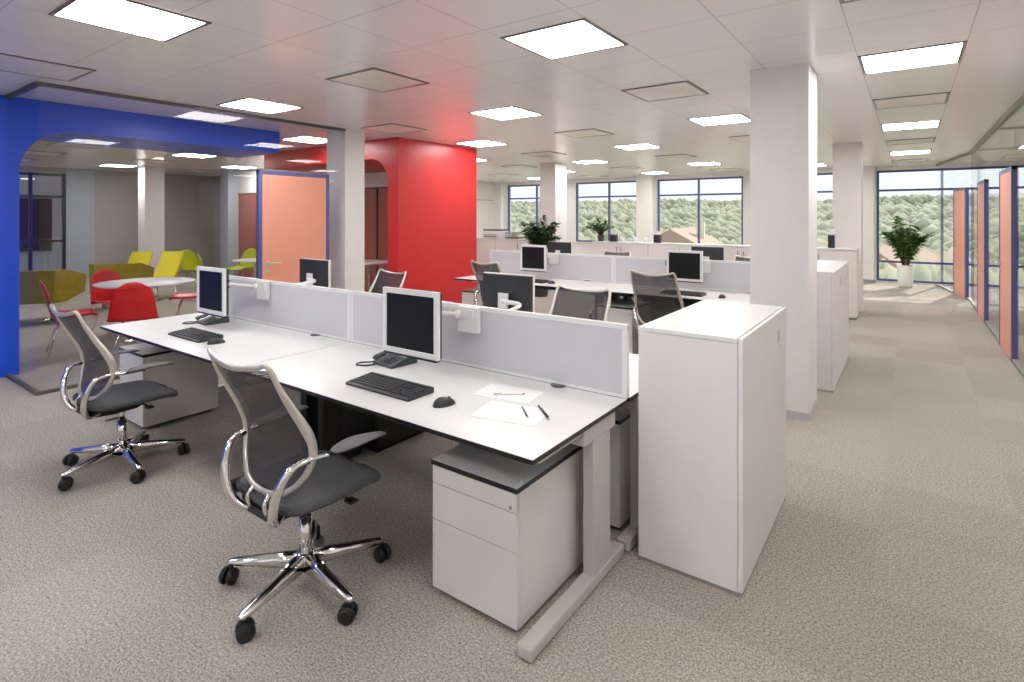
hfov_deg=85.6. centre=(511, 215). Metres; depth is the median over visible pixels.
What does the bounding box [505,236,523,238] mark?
tray
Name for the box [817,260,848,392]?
base cabinet
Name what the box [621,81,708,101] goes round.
ceiling panel
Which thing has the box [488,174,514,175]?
ceiling panel
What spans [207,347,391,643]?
chair
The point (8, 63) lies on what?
ceiling panel
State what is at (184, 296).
shell chair
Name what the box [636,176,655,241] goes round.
column
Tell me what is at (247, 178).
wall
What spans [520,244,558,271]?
monitor
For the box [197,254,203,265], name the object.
shell chair
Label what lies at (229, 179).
wall pier
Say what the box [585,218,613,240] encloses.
potted plant
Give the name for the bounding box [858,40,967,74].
recessed light
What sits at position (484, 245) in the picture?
base cabinet
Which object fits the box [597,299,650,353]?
drawer pedestal
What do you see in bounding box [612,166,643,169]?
ceiling panel
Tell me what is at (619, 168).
diffuser
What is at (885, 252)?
house
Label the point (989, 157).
glass wall
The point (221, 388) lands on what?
desk
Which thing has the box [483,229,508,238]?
printer
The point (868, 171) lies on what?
column
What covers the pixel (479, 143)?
recessed light
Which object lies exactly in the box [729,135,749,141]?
ceiling panel
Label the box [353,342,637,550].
desk
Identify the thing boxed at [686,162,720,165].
recessed light
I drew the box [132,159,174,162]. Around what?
ceiling panel
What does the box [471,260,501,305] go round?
chair
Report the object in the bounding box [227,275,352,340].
screen
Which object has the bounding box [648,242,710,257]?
base cabinet
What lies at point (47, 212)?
building
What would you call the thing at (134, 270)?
lounge sofa
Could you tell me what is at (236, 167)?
recessed light
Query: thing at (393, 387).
keyboard
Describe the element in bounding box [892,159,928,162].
ceiling panel
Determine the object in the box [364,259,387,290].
round table
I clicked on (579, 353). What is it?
screen
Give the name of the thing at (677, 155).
ceiling panel
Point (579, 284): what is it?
desk
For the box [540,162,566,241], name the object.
column
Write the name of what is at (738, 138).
diffuser
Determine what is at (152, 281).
round table
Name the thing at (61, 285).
lounge sofa
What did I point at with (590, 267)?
screen
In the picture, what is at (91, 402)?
chair
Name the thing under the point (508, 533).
drawer pedestal
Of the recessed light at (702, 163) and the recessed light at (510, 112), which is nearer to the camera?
the recessed light at (510, 112)
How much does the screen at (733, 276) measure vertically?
0.348 m
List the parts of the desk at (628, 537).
leg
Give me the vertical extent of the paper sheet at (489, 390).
0.001 m
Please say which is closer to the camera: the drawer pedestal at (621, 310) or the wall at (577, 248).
the drawer pedestal at (621, 310)
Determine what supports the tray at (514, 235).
on the tray at (520, 232)
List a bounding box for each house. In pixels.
[660,222,722,243]
[879,245,940,267]
[932,251,970,263]
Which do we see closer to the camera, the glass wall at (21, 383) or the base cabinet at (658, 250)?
the glass wall at (21, 383)
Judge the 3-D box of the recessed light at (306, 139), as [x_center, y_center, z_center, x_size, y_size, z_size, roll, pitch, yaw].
[-3.176,-1.196,8.696,0.638,0.007,0.638,0,0,36]
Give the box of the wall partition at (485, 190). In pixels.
[477,181,493,236]
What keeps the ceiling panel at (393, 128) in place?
attached to the ceiling
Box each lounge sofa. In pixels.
[19,269,86,324]
[89,263,153,310]
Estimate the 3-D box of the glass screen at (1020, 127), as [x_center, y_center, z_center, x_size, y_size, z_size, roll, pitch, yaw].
[8.348,0.201,6.311,4.200,2.799,0.040,0,0,36]
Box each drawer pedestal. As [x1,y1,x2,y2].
[119,343,217,427]
[431,443,582,630]
[461,288,482,305]
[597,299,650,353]
[610,405,629,527]
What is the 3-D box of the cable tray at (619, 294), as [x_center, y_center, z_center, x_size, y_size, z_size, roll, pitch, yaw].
[2.086,0.950,6.446,1.760,0.100,0.120,0,0,36]
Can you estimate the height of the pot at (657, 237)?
0.253 m
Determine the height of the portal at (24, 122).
2.798 m
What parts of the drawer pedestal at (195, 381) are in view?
drawer, drawer, drawer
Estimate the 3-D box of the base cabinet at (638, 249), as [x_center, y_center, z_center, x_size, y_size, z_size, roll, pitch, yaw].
[2.200,1.055,10.907,1.180,1.090,0.468,0,0,36]
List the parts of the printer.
lid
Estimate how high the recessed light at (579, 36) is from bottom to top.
0.007 m
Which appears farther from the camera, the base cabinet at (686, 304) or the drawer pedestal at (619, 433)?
the base cabinet at (686, 304)
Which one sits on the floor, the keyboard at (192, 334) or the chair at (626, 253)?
the chair at (626, 253)
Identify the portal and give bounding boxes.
[0,95,279,377]
[264,137,476,303]
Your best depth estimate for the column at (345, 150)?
7.75 m
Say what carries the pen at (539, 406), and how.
on the desk at (585, 419)
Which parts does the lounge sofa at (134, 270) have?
backrest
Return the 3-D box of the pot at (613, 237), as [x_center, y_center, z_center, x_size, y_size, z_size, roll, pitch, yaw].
[2.030,0.395,11.022,0.130,0.230,0.100,0,0,36]
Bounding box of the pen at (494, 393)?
[494,393,524,394]
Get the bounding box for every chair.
[39,280,97,358]
[49,303,189,490]
[90,269,121,337]
[107,282,158,350]
[128,251,153,265]
[154,251,183,300]
[169,266,211,315]
[180,250,198,290]
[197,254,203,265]
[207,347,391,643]
[227,248,255,277]
[368,268,406,293]
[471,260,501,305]
[549,284,611,320]
[589,250,630,318]
[630,270,683,330]
[734,255,749,261]
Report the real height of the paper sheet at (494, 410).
0.001 m
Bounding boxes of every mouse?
[207,338,224,344]
[433,396,454,407]
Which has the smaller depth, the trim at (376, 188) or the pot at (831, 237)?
the pot at (831, 237)
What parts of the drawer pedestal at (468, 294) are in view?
drawer, drawer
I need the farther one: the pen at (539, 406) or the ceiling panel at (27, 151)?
the ceiling panel at (27, 151)
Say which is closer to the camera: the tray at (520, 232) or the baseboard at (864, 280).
the tray at (520, 232)
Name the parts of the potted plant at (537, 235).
pot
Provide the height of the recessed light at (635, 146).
0.007 m
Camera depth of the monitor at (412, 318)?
2.91 m
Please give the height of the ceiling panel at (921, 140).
0.007 m
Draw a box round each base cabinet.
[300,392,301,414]
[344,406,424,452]
[477,237,496,273]
[496,238,548,289]
[592,241,653,299]
[638,300,785,597]
[642,299,676,319]
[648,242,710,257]
[677,302,694,309]
[708,244,749,260]
[817,247,858,319]
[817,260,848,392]
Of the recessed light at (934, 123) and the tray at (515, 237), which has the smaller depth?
the recessed light at (934, 123)
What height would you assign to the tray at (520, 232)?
0.166 m
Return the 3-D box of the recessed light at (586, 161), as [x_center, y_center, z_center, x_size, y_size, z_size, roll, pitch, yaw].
[1.736,-1.196,12.238,0.638,0.007,0.638,0,0,36]
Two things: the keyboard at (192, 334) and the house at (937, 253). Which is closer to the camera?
the keyboard at (192, 334)
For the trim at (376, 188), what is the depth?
11.47 m
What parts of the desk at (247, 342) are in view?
leg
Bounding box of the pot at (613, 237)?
[610,230,617,241]
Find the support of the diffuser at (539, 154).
attached to the ceiling panel at (548, 153)
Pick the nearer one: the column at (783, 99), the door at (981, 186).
the column at (783, 99)
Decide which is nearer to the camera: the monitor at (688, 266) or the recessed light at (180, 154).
the monitor at (688, 266)
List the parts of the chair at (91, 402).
armrest, frame, armrest, seat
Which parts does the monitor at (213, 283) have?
arm, mount plate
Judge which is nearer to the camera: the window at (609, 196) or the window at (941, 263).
the window at (941, 263)
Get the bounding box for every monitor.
[197,266,269,317]
[248,258,330,287]
[383,286,480,362]
[444,272,534,312]
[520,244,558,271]
[548,241,571,253]
[665,250,709,282]
[691,246,724,260]
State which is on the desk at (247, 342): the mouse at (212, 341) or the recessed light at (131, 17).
the mouse at (212, 341)
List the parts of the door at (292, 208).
handle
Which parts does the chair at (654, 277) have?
armrest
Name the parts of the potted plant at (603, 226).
pot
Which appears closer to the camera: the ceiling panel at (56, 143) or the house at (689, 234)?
the ceiling panel at (56, 143)
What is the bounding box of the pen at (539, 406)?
[538,405,549,419]
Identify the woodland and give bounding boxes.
[511,192,1023,285]
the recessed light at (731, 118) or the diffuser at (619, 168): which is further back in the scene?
the diffuser at (619, 168)
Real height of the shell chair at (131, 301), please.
0.866 m
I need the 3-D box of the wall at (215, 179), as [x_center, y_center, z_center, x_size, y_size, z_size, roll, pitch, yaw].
[-7.951,0.200,16.080,2.700,2.800,0.200,0,0,36]
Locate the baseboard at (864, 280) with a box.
[863,279,875,282]
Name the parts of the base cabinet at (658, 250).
door, door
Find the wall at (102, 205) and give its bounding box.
[19,166,211,277]
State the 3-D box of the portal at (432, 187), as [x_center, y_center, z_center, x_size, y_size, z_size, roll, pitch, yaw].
[-2.682,0.201,10.220,3.700,2.798,1.870,0,0,36]
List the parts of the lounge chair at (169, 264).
leg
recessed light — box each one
[48,0,211,41]
[97,164,136,167]
[171,153,215,157]
[217,97,303,113]
[222,166,257,168]
[280,136,326,143]
[455,140,507,146]
[468,106,543,120]
[500,18,627,59]
[571,160,609,163]
[612,143,661,149]
[642,172,666,173]
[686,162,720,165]
[687,113,749,125]
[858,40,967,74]
[880,120,941,130]
[889,150,931,154]
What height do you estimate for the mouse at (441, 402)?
0.038 m
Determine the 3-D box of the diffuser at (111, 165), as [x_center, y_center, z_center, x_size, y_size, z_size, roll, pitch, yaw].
[-9.391,-1.196,13.173,0.590,0.005,0.590,0,0,36]
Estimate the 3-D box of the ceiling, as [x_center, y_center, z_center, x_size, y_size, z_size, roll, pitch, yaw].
[-1.610,-1.300,8.030,22.800,0.200,21.550,0,0,36]
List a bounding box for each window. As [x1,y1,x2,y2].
[19,172,65,270]
[508,184,539,236]
[573,181,635,242]
[657,176,742,244]
[817,173,832,192]
[877,165,1023,288]
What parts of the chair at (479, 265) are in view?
armrest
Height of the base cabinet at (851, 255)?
1.090 m
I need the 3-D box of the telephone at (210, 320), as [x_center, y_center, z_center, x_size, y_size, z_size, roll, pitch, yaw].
[-2.461,0.815,4.447,0.242,0.088,0.293,0,0,41]
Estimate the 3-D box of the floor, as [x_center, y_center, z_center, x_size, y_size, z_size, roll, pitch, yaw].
[-1.610,1.700,8.030,22.800,0.200,21.550,0,0,36]
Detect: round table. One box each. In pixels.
[92,277,194,342]
[232,258,255,277]
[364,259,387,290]
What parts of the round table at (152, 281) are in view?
foot plate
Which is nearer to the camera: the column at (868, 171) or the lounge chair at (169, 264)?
the lounge chair at (169, 264)
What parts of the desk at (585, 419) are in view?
leg, leg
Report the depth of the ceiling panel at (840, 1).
3.07 m
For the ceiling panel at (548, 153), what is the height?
0.007 m
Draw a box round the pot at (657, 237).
[654,230,661,242]
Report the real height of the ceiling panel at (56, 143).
0.007 m
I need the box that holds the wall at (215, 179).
[212,176,219,267]
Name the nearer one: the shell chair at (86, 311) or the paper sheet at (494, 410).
the paper sheet at (494, 410)
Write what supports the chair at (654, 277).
on the floor
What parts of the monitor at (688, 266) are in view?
mount plate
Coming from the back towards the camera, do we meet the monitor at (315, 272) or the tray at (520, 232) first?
the tray at (520, 232)
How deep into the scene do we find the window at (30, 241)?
13.44 m
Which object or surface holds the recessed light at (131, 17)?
in the ceiling
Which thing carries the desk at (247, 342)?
on the floor
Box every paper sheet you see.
[470,401,551,426]
[473,383,543,403]
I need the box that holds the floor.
[0,271,1023,681]
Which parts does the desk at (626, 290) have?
leg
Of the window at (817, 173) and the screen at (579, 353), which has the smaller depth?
the screen at (579, 353)
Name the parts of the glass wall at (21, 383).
floor rail, ceiling rail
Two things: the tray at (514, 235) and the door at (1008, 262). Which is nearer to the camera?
the door at (1008, 262)
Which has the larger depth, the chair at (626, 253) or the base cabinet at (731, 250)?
the base cabinet at (731, 250)
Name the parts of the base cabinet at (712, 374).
door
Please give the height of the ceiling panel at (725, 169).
0.007 m
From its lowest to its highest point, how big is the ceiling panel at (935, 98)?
0.007 m
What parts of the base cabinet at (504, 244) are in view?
door, door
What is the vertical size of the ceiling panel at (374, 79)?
0.007 m
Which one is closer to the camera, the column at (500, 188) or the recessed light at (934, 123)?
the recessed light at (934, 123)
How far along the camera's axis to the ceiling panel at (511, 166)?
13.33 m
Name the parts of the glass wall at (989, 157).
floor rail, floor rail, pane, ceiling rail, pane, floor rail, pane, pane, floor rail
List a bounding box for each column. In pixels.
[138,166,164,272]
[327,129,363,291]
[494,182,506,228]
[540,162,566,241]
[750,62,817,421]
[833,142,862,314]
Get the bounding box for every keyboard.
[168,327,222,342]
[346,372,433,401]
[535,279,548,282]
[660,290,705,296]
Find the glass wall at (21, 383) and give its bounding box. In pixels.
[5,81,345,395]
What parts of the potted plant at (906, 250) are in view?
pot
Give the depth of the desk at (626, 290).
6.21 m
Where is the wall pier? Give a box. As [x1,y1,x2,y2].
[220,170,238,275]
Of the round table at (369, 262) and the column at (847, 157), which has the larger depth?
the round table at (369, 262)
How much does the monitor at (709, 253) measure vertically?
0.357 m
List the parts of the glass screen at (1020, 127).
ceiling rail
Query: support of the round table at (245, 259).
on the floor
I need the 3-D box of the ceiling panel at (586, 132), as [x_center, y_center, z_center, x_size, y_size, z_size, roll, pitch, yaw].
[1.051,-1.196,8.011,0.638,0.007,0.638,0,0,36]
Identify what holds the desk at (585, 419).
on the floor
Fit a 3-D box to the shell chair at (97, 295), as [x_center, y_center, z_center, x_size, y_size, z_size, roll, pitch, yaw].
[-5.411,1.167,7.525,0.523,0.866,0.486,0,0,26]
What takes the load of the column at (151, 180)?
on the floor
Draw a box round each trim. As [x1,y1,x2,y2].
[238,187,387,286]
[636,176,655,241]
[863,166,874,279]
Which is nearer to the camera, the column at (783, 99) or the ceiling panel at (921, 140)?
the column at (783, 99)
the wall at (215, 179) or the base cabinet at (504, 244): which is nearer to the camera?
the base cabinet at (504, 244)
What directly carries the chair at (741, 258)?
on the floor
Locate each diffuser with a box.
[101,164,134,166]
[190,170,217,171]
[527,152,562,156]
[614,167,639,169]
[731,136,749,140]
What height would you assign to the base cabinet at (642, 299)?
0.592 m
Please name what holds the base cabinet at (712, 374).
on the floor
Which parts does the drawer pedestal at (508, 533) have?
drawer, drawer, drawer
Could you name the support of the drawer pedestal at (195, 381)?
on the floor
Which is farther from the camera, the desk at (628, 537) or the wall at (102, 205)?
the wall at (102, 205)
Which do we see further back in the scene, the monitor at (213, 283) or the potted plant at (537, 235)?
the potted plant at (537, 235)
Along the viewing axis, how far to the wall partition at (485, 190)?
19.44 m
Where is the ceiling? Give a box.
[0,0,1023,182]
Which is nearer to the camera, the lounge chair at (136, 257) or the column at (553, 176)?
the lounge chair at (136, 257)
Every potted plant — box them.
[518,215,562,296]
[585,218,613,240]
[879,216,934,287]
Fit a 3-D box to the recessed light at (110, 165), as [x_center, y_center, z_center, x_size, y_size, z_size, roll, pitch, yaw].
[-9.391,-1.196,13.173,0.638,0.007,0.638,0,0,36]
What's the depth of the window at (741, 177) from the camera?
16.00 m
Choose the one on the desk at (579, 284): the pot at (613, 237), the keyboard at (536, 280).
the keyboard at (536, 280)
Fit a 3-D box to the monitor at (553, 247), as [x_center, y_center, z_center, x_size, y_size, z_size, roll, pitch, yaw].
[0.606,0.566,8.014,0.525,0.357,0.557,0,0,36]
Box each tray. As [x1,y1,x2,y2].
[505,231,523,233]
[505,231,523,238]
[505,234,523,236]
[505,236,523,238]
[535,287,592,293]
[619,294,699,302]
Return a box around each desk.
[100,313,348,490]
[218,316,350,391]
[241,342,626,662]
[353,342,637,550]
[454,275,610,317]
[585,283,749,303]
[623,283,743,299]
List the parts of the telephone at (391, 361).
cord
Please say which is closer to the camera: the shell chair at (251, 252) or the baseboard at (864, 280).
the shell chair at (251, 252)
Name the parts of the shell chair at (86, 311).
leg, leg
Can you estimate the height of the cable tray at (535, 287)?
0.100 m
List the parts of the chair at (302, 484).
armrest, frame, armrest, seat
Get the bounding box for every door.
[256,170,328,282]
[952,187,968,298]
[974,179,985,322]
[995,165,1018,361]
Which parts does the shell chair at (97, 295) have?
leg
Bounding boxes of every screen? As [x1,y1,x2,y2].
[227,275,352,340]
[350,290,628,398]
[490,250,613,281]
[614,256,749,292]
[1008,147,1023,307]
[1009,126,1023,335]
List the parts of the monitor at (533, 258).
mount plate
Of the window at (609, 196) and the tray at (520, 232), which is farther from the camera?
the window at (609, 196)
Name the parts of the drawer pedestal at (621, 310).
drawer, drawer, drawer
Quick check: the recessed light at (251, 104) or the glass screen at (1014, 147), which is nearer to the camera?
the recessed light at (251, 104)
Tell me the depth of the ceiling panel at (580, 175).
16.31 m
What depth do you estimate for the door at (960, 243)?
10.85 m
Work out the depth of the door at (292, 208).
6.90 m
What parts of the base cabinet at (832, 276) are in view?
door, door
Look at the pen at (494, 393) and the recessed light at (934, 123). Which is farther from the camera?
the recessed light at (934, 123)
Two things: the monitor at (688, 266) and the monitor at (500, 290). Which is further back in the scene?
the monitor at (688, 266)
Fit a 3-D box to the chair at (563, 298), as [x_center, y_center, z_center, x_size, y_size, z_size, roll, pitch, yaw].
[0.367,1.072,4.007,0.684,1.055,0.696,0,0,33]
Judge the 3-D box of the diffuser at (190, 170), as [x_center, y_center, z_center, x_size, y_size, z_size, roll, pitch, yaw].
[-8.271,-1.196,14.727,0.590,0.005,0.590,0,0,36]
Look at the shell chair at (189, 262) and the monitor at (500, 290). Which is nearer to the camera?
the monitor at (500, 290)
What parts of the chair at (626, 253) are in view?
frame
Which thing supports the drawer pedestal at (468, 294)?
on the floor
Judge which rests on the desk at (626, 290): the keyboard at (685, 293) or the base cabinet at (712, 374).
the keyboard at (685, 293)
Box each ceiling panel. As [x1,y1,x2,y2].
[0,53,96,81]
[25,150,66,155]
[48,142,104,148]
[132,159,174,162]
[325,67,429,92]
[361,123,426,133]
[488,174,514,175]
[502,165,536,167]
[522,151,566,156]
[555,128,613,137]
[580,175,603,176]
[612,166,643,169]
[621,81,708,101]
[655,154,694,158]
[711,168,741,170]
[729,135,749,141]
[839,0,859,3]
[872,92,950,109]
[885,137,935,144]
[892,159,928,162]
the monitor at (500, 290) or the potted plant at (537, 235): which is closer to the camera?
the monitor at (500, 290)
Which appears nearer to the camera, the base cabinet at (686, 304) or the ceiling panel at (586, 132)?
the base cabinet at (686, 304)
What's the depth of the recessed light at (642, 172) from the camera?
15.21 m
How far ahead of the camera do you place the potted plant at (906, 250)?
12.31 m
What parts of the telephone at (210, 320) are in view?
cord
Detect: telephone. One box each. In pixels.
[182,314,228,325]
[355,351,416,368]
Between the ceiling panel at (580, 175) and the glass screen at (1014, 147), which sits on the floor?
the glass screen at (1014, 147)
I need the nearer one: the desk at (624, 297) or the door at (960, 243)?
the desk at (624, 297)
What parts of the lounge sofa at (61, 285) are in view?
backrest, seat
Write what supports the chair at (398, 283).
on the floor
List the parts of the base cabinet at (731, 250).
door, door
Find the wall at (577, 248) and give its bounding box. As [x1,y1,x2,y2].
[507,160,1023,289]
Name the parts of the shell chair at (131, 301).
leg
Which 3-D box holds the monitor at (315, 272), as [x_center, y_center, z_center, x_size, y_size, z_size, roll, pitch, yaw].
[-1.873,0.566,4.710,0.525,0.357,0.557,0,0,36]
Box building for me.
[19,175,61,270]
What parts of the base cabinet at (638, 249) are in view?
door, door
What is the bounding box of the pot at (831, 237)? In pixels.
[828,227,834,247]
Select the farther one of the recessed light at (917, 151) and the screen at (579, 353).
the recessed light at (917, 151)
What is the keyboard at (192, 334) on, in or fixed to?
on the desk at (247, 342)
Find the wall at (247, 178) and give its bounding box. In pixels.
[239,169,387,291]
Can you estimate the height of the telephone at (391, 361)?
0.088 m
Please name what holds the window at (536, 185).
in the wall at (577, 248)
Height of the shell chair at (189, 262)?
0.866 m
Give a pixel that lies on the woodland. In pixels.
(722, 220)
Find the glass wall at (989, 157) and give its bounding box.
[936,94,1023,378]

